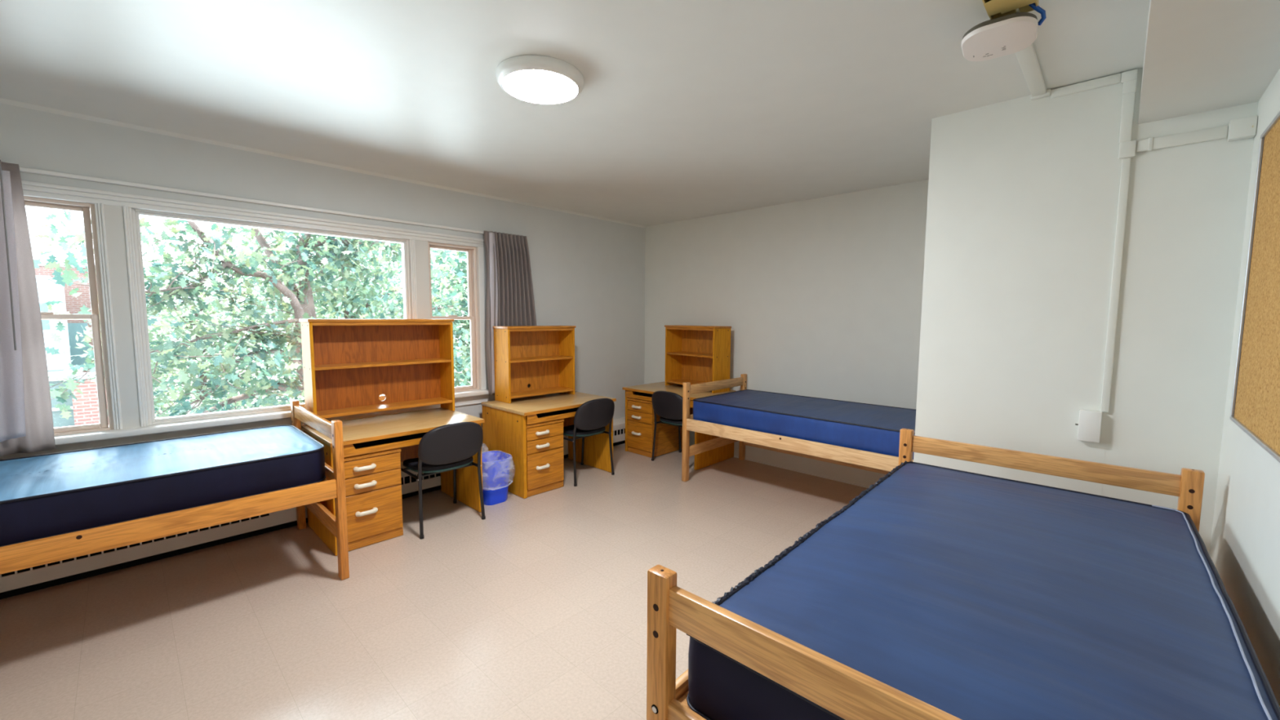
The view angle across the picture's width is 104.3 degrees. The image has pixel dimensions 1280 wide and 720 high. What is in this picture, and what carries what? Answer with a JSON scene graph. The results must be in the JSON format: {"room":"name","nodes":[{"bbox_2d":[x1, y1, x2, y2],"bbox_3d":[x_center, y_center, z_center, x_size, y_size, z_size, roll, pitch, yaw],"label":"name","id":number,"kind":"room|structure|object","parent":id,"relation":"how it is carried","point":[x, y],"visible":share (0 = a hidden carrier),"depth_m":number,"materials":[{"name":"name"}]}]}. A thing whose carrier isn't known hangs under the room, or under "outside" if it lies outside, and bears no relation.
{"room":"dormitory room","nodes":[
{"label":"dormitory room","id":0,"kind":"room"},
{"bbox_2d":[0,102,645,444],"bbox_3d":[-2.142,-0.171,4.220,0.160,2.690,6.520,5,7,44],"label":"wall","id":1,"kind":"structure","parent":0,"point":[588,273],"depth_m":4.14,"materials":[{"name":"grey paint"}]},
{"bbox_2d":[23,195,114,435],"bbox_3d":[-3.428,-0.239,2.858,0.110,1.355,0.480,5,7,44],"label":"window","id":2,"kind":"structure","parent":1,"relation":"in","point":[105,424],"depth_m":2.97,"materials":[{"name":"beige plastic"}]},
{"bbox_2d":[94,202,149,430],"bbox_3d":[-3.205,-0.259,3.078,0.168,1.359,0.159,5,7,44],"label":"trim","id":3,"kind":"structure","parent":1,"relation":"attached to","point":[114,224],"depth_m":3.02,"materials":[{"name":"paint"}]},
{"bbox_2d":[0,394,488,460],"bbox_3d":[-2.537,0.457,3.734,0.019,0.088,3.080,5,7,44],"label":"trim","id":4,"kind":"structure","parent":1,"relation":"attached to","point":[465,401],"depth_m":3.33,"materials":[{"name":"white paint"}]},
{"bbox_2d":[18,166,484,234],"bbox_3d":[-2.617,-1.103,3.497,0.028,0.022,4.110,5,7,44],"label":"track","id":5,"kind":"object","parent":1,"relation":"attached to","point":[21,169],"visible":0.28,"depth_m":3.30,"materials":[{"name":"white metal"}]},
{"bbox_2d":[0,160,55,457],"bbox_3d":[-3.549,-0.242,2.387,0.148,1.546,0.865,5,7,44],"label":"curtain","id":6,"kind":"object","parent":5,"relation":"hanging from","point":[26,419],"visible":1,"depth_m":2.65,"materials":[{"name":"beige fabric"}]},
{"bbox_2d":[484,231,536,395],"bbox_3d":[-1.235,-0.447,4.875,0.088,1.538,0.614,5,7,44],"label":"curtain","id":7,"kind":"object","parent":5,"relation":"hanging from","point":[510,301],"visible":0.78,"depth_m":4.77,"materials":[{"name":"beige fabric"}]},
{"bbox_2d":[21,180,484,247],"bbox_3d":[-2.537,-1.013,3.605,0.050,0.078,3.045,5,7,44],"label":"trim","id":8,"kind":"structure","parent":1,"relation":"attached to","point":[30,188],"depth_m":3.33,"materials":[{"name":"white paint"}]},
{"bbox_2d":[132,208,410,425],"bbox_3d":[-2.578,-0.309,3.727,0.072,1.355,1.654,5,7,44],"label":"window","id":9,"kind":"structure","parent":1,"relation":"in","point":[136,213],"depth_m":3.34,"materials":[{"name":"white paint"}]},
{"bbox_2d":[54,389,488,445],"bbox_3d":[-2.579,0.390,3.751,0.237,0.042,3.055,5,7,44],"label":"trim","id":10,"kind":"structure","parent":1,"relation":"attached to","point":[72,438],"depth_m":3.20,"materials":[{"name":"white paint"}]},
{"bbox_2d":[0,417,625,599],"bbox_3d":[-2.026,1.027,4.231,0.136,0.298,6.138,5,7,44],"label":"baseboard heater","id":11,"kind":"object","parent":1,"relation":"attached to","point":[19,582],"visible":0.33,"depth_m":3.14,"materials":[{"name":"metal"}]},
{"bbox_2d":[400,417,625,477],"bbox_3d":[-2.025,0.929,4.223,0.136,0.100,6.138,5,7,44],"label":"vent","id":12,"kind":"object","parent":11,"relation":"attached to","point":[619,424],"depth_m":5.93,"materials":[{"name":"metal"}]},
{"bbox_2d":[0,97,646,228],"bbox_3d":[-2.069,-1.495,4.043,0.022,0.020,6.200,5,7,44],"label":"trim","id":13,"kind":"structure","parent":1,"relation":"attached to","point":[2,100],"depth_m":3.45,"materials":[{"name":"paint"}]},
{"bbox_2d":[408,238,430,319],"bbox_3d":[-1.956,-0.363,4.377,0.168,1.359,0.155,5,7,44],"label":"trim","id":14,"kind":"structure","parent":1,"relation":"attached to","point":[418,251],"depth_m":4.29,"materials":[{"name":"paint"}]},
{"bbox_2d":[427,241,479,391],"bbox_3d":[-1.747,-0.380,4.608,0.110,1.355,0.466,5,7,44],"label":"window","id":15,"kind":"structure","parent":1,"relation":"in","point":[471,251],"depth_m":4.71,"materials":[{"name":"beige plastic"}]},
{"bbox_2d":[475,246,486,389],"bbox_3d":[-1.552,-0.394,4.785,0.146,1.355,0.055,5,7,44],"label":"trim","id":16,"kind":"structure","parent":1,"relation":"attached to","point":[479,251],"depth_m":4.73,"materials":[{"name":"white paint"}]},
{"bbox_2d":[0,443,867,719],"bbox_3d":[-0.379,1.384,2.651,5.065,0.120,6.520,5,7,44],"label":"floor","id":17,"kind":"structure","parent":0,"point":[535,608],"depth_m":2.60,"materials":[{"name":"plastic"}]},
{"bbox_2d":[0,400,349,579],"bbox_3d":[-2.820,0.848,2.506,1.050,0.943,2.106,5,7,44],"label":"frame","id":18,"kind":"object","parent":17,"relation":"on","point":[28,554],"visible":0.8,"depth_m":2.50,"materials":[{"name":"orange wood"}]},
{"bbox_2d":[0,425,325,546],"bbox_3d":[-2.820,0.633,2.516,0.944,0.212,1.954,5,7,44],"label":"mattress","id":19,"kind":"object","parent":18,"relation":"on","point":[46,495],"visible":0.99,"depth_m":2.49,"materials":[{"name":"blue fabric"}]},
{"bbox_2d":[301,407,484,555],"bbox_3d":[-1.836,0.840,3.769,0.722,0.748,1.053,5,7,44],"label":"desk","id":20,"kind":"object","parent":17,"relation":"on","point":[375,447],"visible":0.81,"depth_m":3.41,"materials":[{"name":"brown wood"}]},
{"bbox_2d":[298,319,454,430],"bbox_3d":[-1.995,0.067,3.877,0.242,0.771,1.038,5,7,44],"label":"shelf unit","id":21,"kind":"object","parent":20,"relation":"on","point":[348,364],"visible":0.94,"depth_m":3.90,"materials":[{"name":"brown wood"}]},
{"bbox_2d":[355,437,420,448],"bbox_3d":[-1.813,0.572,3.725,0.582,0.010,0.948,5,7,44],"label":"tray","id":22,"kind":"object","parent":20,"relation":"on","point":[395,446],"depth_m":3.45,"materials":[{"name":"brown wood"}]},
{"bbox_2d":[352,431,427,448],"bbox_3d":[-1.694,0.549,3.609,0.010,0.078,0.958,5,7,44],"label":"tray","id":23,"kind":"object","parent":20,"relation":"on","point":[375,442],"depth_m":3.51,"materials":[{"name":"brown wood"}]},
{"bbox_2d":[400,422,485,538],"bbox_3d":[-1.505,0.826,3.747,0.569,0.791,0.499,5,7,44],"label":"chair","id":24,"kind":"object","parent":17,"relation":"on","point":[451,446],"visible":0.97,"depth_m":3.55,"materials":[{"name":"black fabric"}]},
{"bbox_2d":[403,456,472,471],"bbox_3d":[-1.526,0.770,3.762,0.448,0.076,0.448,5,7,44],"label":"seat cushion","id":25,"kind":"object","parent":24,"relation":"on","point":[410,464],"depth_m":3.60,"materials":[{"name":"black fabric"}]},
{"bbox_2d":[481,451,512,505],"bbox_3d":[-1.252,0.993,4.193,0.363,0.384,0.331,5,7,44],"label":"wastebasket","id":26,"kind":"object","parent":17,"relation":"on","point":[495,464],"visible":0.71,"depth_m":4.09,"materials":[{"name":"blue plastic"}]},
{"bbox_2d":[480,391,616,498],"bbox_3d":[-0.859,0.758,4.793,0.722,0.748,1.053,5,7,44],"label":"desk","id":27,"kind":"object","parent":17,"relation":"on","point":[530,429],"visible":0.87,"depth_m":4.42,"materials":[{"name":"brown wood"}]},
{"bbox_2d":[493,325,575,403],"bbox_3d":[-1.020,0.018,4.892,0.260,0.705,0.786,5,7,44],"label":"shelf unit","id":28,"kind":"object","parent":27,"relation":"on","point":[540,357],"visible":1,"depth_m":4.95,"materials":[{"name":"brown wood"}]},
{"bbox_2d":[525,411,573,423],"bbox_3d":[-0.836,0.490,4.749,0.582,0.010,0.948,5,7,44],"label":"tray","id":29,"kind":"object","parent":27,"relation":"on","point":[557,416],"depth_m":4.42,"materials":[{"name":"brown wood"}]},
{"bbox_2d":[525,407,578,419],"bbox_3d":[-0.717,0.466,4.633,0.010,0.078,0.958,5,7,44],"label":"tray","id":30,"kind":"object","parent":27,"relation":"on","point":[562,411],"depth_m":4.57,"materials":[{"name":"brown wood"}]},
{"bbox_2d":[563,398,614,486],"bbox_3d":[-0.573,0.738,4.839,0.569,0.791,0.499,5,7,44],"label":"chair","id":31,"kind":"object","parent":17,"relation":"on","point":[591,418],"visible":0.88,"depth_m":4.63,"materials":[{"name":"black fabric"}]},
{"bbox_2d":[563,424,604,435],"bbox_3d":[-0.594,0.682,4.855,0.448,0.076,0.448,5,7,44],"label":"seat cushion","id":32,"kind":"object","parent":31,"relation":"on","point":[567,430],"depth_m":4.68,"materials":[{"name":"black fabric"}]},
{"bbox_2d":[651,391,682,461],"bbox_3d":[0.448,0.701,5.339,0.499,0.791,0.569,5,7,44],"label":"chair","id":33,"kind":"object","parent":17,"relation":"on","point":[668,406],"visible":0.66,"depth_m":5.15,"materials":[{"name":"black fabric"}]},
{"bbox_2d":[659,417,682,424],"bbox_3d":[0.468,0.645,5.355,0.448,0.076,0.448,5,7,44],"label":"seat cushion","id":34,"kind":"object","parent":33,"relation":"on","point":[664,420],"depth_m":5.20,"materials":[{"name":"black fabric"}]},
{"bbox_2d":[622,381,735,470],"bbox_3d":[0.425,0.695,5.603,1.053,0.748,0.722,5,7,44],"label":"desk","id":35,"kind":"object","parent":17,"relation":"on","point":[639,411],"visible":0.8,"depth_m":5.54,"materials":[{"name":"brown wood"}]},
{"bbox_2d":[635,391,652,396],"bbox_3d":[0.292,0.403,5.438,0.958,0.078,0.010,5,7,44],"label":"tray","id":36,"kind":"object","parent":35,"relation":"on","point":[636,393],"depth_m":5.67,"materials":[{"name":"brown wood"}]},
{"bbox_2d":[664,324,731,393],"bbox_3d":[0.631,-0.032,5.579,0.272,0.705,0.778,-4,6,-39],"label":"shelf unit","id":37,"kind":"object","parent":35,"relation":"on","point":[695,354],"visible":0.88,"depth_m":5.68,"materials":[{"name":"brown wood"}]},
{"bbox_2d":[681,373,913,481],"bbox_3d":[1.499,0.713,4.355,2.052,0.943,1.052,5,7,44],"label":"frame","id":38,"kind":"object","parent":17,"relation":"on","point":[879,463],"visible":0.39,"depth_m":4.41,"materials":[{"name":"brown wood"}]},
{"bbox_2d":[693,389,915,459],"bbox_3d":[1.501,0.499,4.334,1.914,0.216,0.964,5,7,44],"label":"mattress","id":39,"kind":"object","parent":38,"relation":"on","point":[872,428],"visible":0.87,"depth_m":4.04,"materials":[{"name":"blue fabric"}]},
{"bbox_2d":[646,428,1204,719],"bbox_3d":[1.146,0.944,1.644,1.118,0.943,2.141,5,7,42],"label":"frame","id":40,"kind":"object","parent":17,"relation":"on","point":[842,690],"visible":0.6,"depth_m":1.16,"materials":[{"name":"brown wood"}]},
{"bbox_2d":[686,460,1279,719],"bbox_3d":[1.149,0.724,1.623,1.047,0.230,2.001,5,7,42],"label":"mattress","id":41,"kind":"object","parent":40,"relation":"on","point":[967,595],"visible":0.94,"depth_m":1.28,"materials":[{"name":"blue fabric"}]},
{"bbox_2d":[481,444,488,453],"bbox_3d":[-1.523,0.956,4.458,0.319,0.410,0.264,5,7,44],"label":"wastebasket","id":42,"kind":"object","parent":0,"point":[482,445],"visible":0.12,"depth_m":4.42,"materials":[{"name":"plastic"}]},
{"bbox_2d":[0,0,1150,226],"bbox_3d":[-0.363,-1.415,2.411,5.065,0.120,6.520,5,7,44],"label":"ceiling","id":43,"kind":"structure","parent":0,"point":[684,109],"depth_m":2.41,"materials":[{"name":"paint"}]},
{"bbox_2d":[495,54,584,103],"bbox_3d":[-0.475,-1.323,2.380,0.414,0.058,0.414,5,7,44],"label":"ceiling light","id":44,"kind":"object","parent":43,"relation":"attached to","point":[533,78],"visible":1,"depth_m":2.29,"materials":[{"name":"white paint"}]},
{"bbox_2d":[502,69,577,103],"bbox_3d":[-0.475,-1.300,2.382,0.353,0.012,0.353,5,7,44],"label":"diffuser","id":45,"kind":"object","parent":44,"relation":"attached to","point":[533,86],"depth_m":2.34,"materials":[{"name":"white plastic"}]},
{"bbox_2d":[982,0,1046,25],"bbox_3d":[1.212,-1.219,1.625,0.155,0.117,0.426,5,7,44],"label":"junction box","id":46,"kind":"object","parent":43,"relation":"attached to","point":[994,8],"visible":0.89,"depth_m":1.71,"materials":[{"name":"metal"}]},
{"bbox_2d":[960,12,1038,61],"bbox_3d":[1.310,-1.191,1.814,0.224,0.077,0.230,4,6,38],"label":"ceiling device","id":47,"kind":"object","parent":46,"relation":"hanging from","point":[1010,33],"visible":1,"depth_m":1.78,"materials":[{"name":"white plastic"}]},
{"bbox_2d":[644,179,928,486],"bbox_3d":[1.829,-0.200,4.820,4.745,2.690,0.160,5,7,44],"label":"wall","id":48,"kind":"structure","parent":0,"point":[820,297],"depth_m":4.86,"materials":[{"name":"paint"}]},
{"bbox_2d":[733,455,869,488],"bbox_3d":[1.328,1.101,5.286,3.545,0.012,0.014,5,7,44],"label":"baseboard","id":49,"kind":"structure","parent":48,"relation":"attached to","point":[816,475],"depth_m":4.95,"materials":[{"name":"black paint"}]},
{"bbox_2d":[913,67,1257,554],"bbox_3d":[2.575,-0.043,3.043,1.200,2.690,1.385,5,7,44],"label":"wall","id":50,"kind":"structure","parent":0,"point":[1023,197],"depth_m":2.45,"materials":[{"name":"paint"}]},
{"bbox_2d":[1075,409,1102,442],"bbox_3d":[2.201,0.323,2.441,0.094,0.150,0.039,5,7,44],"label":"outlet box","id":51,"kind":"object","parent":50,"relation":"attached to","point":[1089,424],"visible":1,"depth_m":2.42,"materials":[{"name":"white paint"}]},
{"bbox_2d":[1015,43,1228,412],"bbox_3d":[1.916,-0.514,2.037,0.674,1.584,0.919,5,7,44],"label":"conduit","id":52,"kind":"object","parent":50,"relation":"attached to","point":[1027,58],"visible":0.96,"depth_m":2.31,"materials":[{"name":"paint"}]},
{"bbox_2d":[1226,115,1257,142],"bbox_3d":[2.490,-0.956,2.055,0.073,0.078,0.046,5,7,44],"label":"wall box","id":53,"kind":"object","parent":50,"relation":"attached to","point":[1243,128],"visible":1,"depth_m":2.04,"materials":[{"name":"paint"}]},
{"bbox_2d":[1208,68,1279,706],"bbox_3d":[1.456,0.135,0.899,0.160,2.690,6.360,5,7,44],"label":"wall","id":54,"kind":"structure","parent":0,"point":[1245,547],"depth_m":1.70,"materials":[{"name":"paint"}]},
{"bbox_2d":[1137,0,1279,124],"bbox_3d":[0.745,-1.053,0.414,0.349,0.247,4.816,5,7,44],"label":"ceiling","id":55,"kind":"structure","parent":54,"relation":"attached to","point":[1201,55],"depth_m":1.68,"materials":[{"name":"paint"}]},
{"bbox_2d":[1229,111,1279,462],"bbox_3d":[1.673,-0.242,1.224,0.019,1.081,1.862,5,7,44],"label":"corkboard","id":56,"kind":"object","parent":54,"relation":"attached to","point":[1255,397],"visible":1,"depth_m":1.68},
{"label":"outside","id":57,"kind":"structure","parent":0,"visible":0},
{"bbox_2d":[153,355,470,417],"bbox_3d":[-25.394,3.100,31.129,69.600,0.300,100.000,5,7,44],"label":"ground","id":58,"kind":"structure","parent":57,"point":[273,376],"depth_m":37.43,"materials":[{"name":"green plant"}]},
{"bbox_2d":[35,275,71,365],"bbox_3d":[-21.115,0.941,14.794,6.110,6.850,5.350,5,7,44],"label":"building","id":59,"kind":"structure","parent":58,"relation":"on","point":[47,289],"depth_m":14.84,"materials":[{"name":"white"}]},
{"bbox_2d":[48,365,84,427],"bbox_3d":[-15.512,2.554,10.930,3.330,4.360,4.550,5,7,44],"label":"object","id":60,"kind":"structure","parent":58,"relation":"on","point":[58,421],"depth_m":11.16,"materials":[{"name":"white"}]},
{"bbox_2d":[44,345,65,371],"bbox_3d":[-14.631,-0.036,12.146,0.760,0.600,0.720,5,7,44],"label":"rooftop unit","id":61,"kind":"object","parent":60,"relation":"on","point":[55,362],"visible":0.36,"depth_m":12.08,"materials":[{"name":"metal"}]},
{"bbox_2d":[34,262,103,372],"bbox_3d":[-24.916,-0.031,20.889,6.100,7.700,3.480,5,7,44],"label":"brick building","id":62,"kind":"structure","parent":58,"relation":"on","point":[73,304],"depth_m":19.41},
{"bbox_2d":[66,372,108,425],"bbox_3d":[-12.428,2.502,11.386,0.650,4.420,0.640,5,7,44],"label":"brick pillar","id":63,"kind":"structure","parent":58,"relation":"on","point":[86,409],"depth_m":11.01,"materials":[{"name":"brick"}]},
{"bbox_2d":[65,303,201,417],"bbox_3d":[-14.405,1.092,14.420,2.850,6.694,2.940,5,7,44],"label":"tree","id":64,"kind":"object","parent":58,"relation":"on","point":[166,375],"visible":0.06,"depth_m":14.53,"materials":[{"name":"green plant"}]},
{"bbox_2d":[75,253,293,413],"bbox_3d":[-16.606,0.062,18.842,6.205,7.973,6.409,5,7,44],"label":"tree","id":65,"kind":"object","parent":58,"relation":"on","point":[202,379],"visible":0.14,"depth_m":17.97,"materials":[{"name":"green plant"}]},
{"bbox_2d":[31,208,471,419],"bbox_3d":[-4.100,0.987,6.407,3.847,8.402,4.818,5,7,44],"label":"oak tree","id":66,"kind":"object","parent":58,"relation":"on","point":[300,298],"visible":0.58,"depth_m":5.04,"materials":[{"name":"green plant"}]},
{"bbox_2d":[254,248,403,350],"bbox_3d":[-14.808,-1.722,25.386,8.211,10.429,8.103,5,7,44],"label":"tree","id":67,"kind":"object","parent":58,"relation":"on","point":[370,254],"visible":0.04,"depth_m":24.59,"materials":[{"name":"green plant"}]},
{"bbox_2d":[220,228,442,400],"bbox_3d":[-10.499,-1.271,17.634,7.069,10.903,6.589,5,7,44],"label":"tree","id":68,"kind":"object","parent":58,"relation":"on","point":[352,306],"visible":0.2,"depth_m":16.57,"materials":[{"name":"green plant"}]},
{"bbox_2d":[374,246,471,386],"bbox_3d":[-4.840,-0.190,14.753,5.070,9.306,5.420,-1,5,-10],"label":"tree","id":69,"kind":"object","parent":58,"relation":"on","point":[458,332],"visible":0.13,"depth_m":13.38,"materials":[{"name":"green plant"}]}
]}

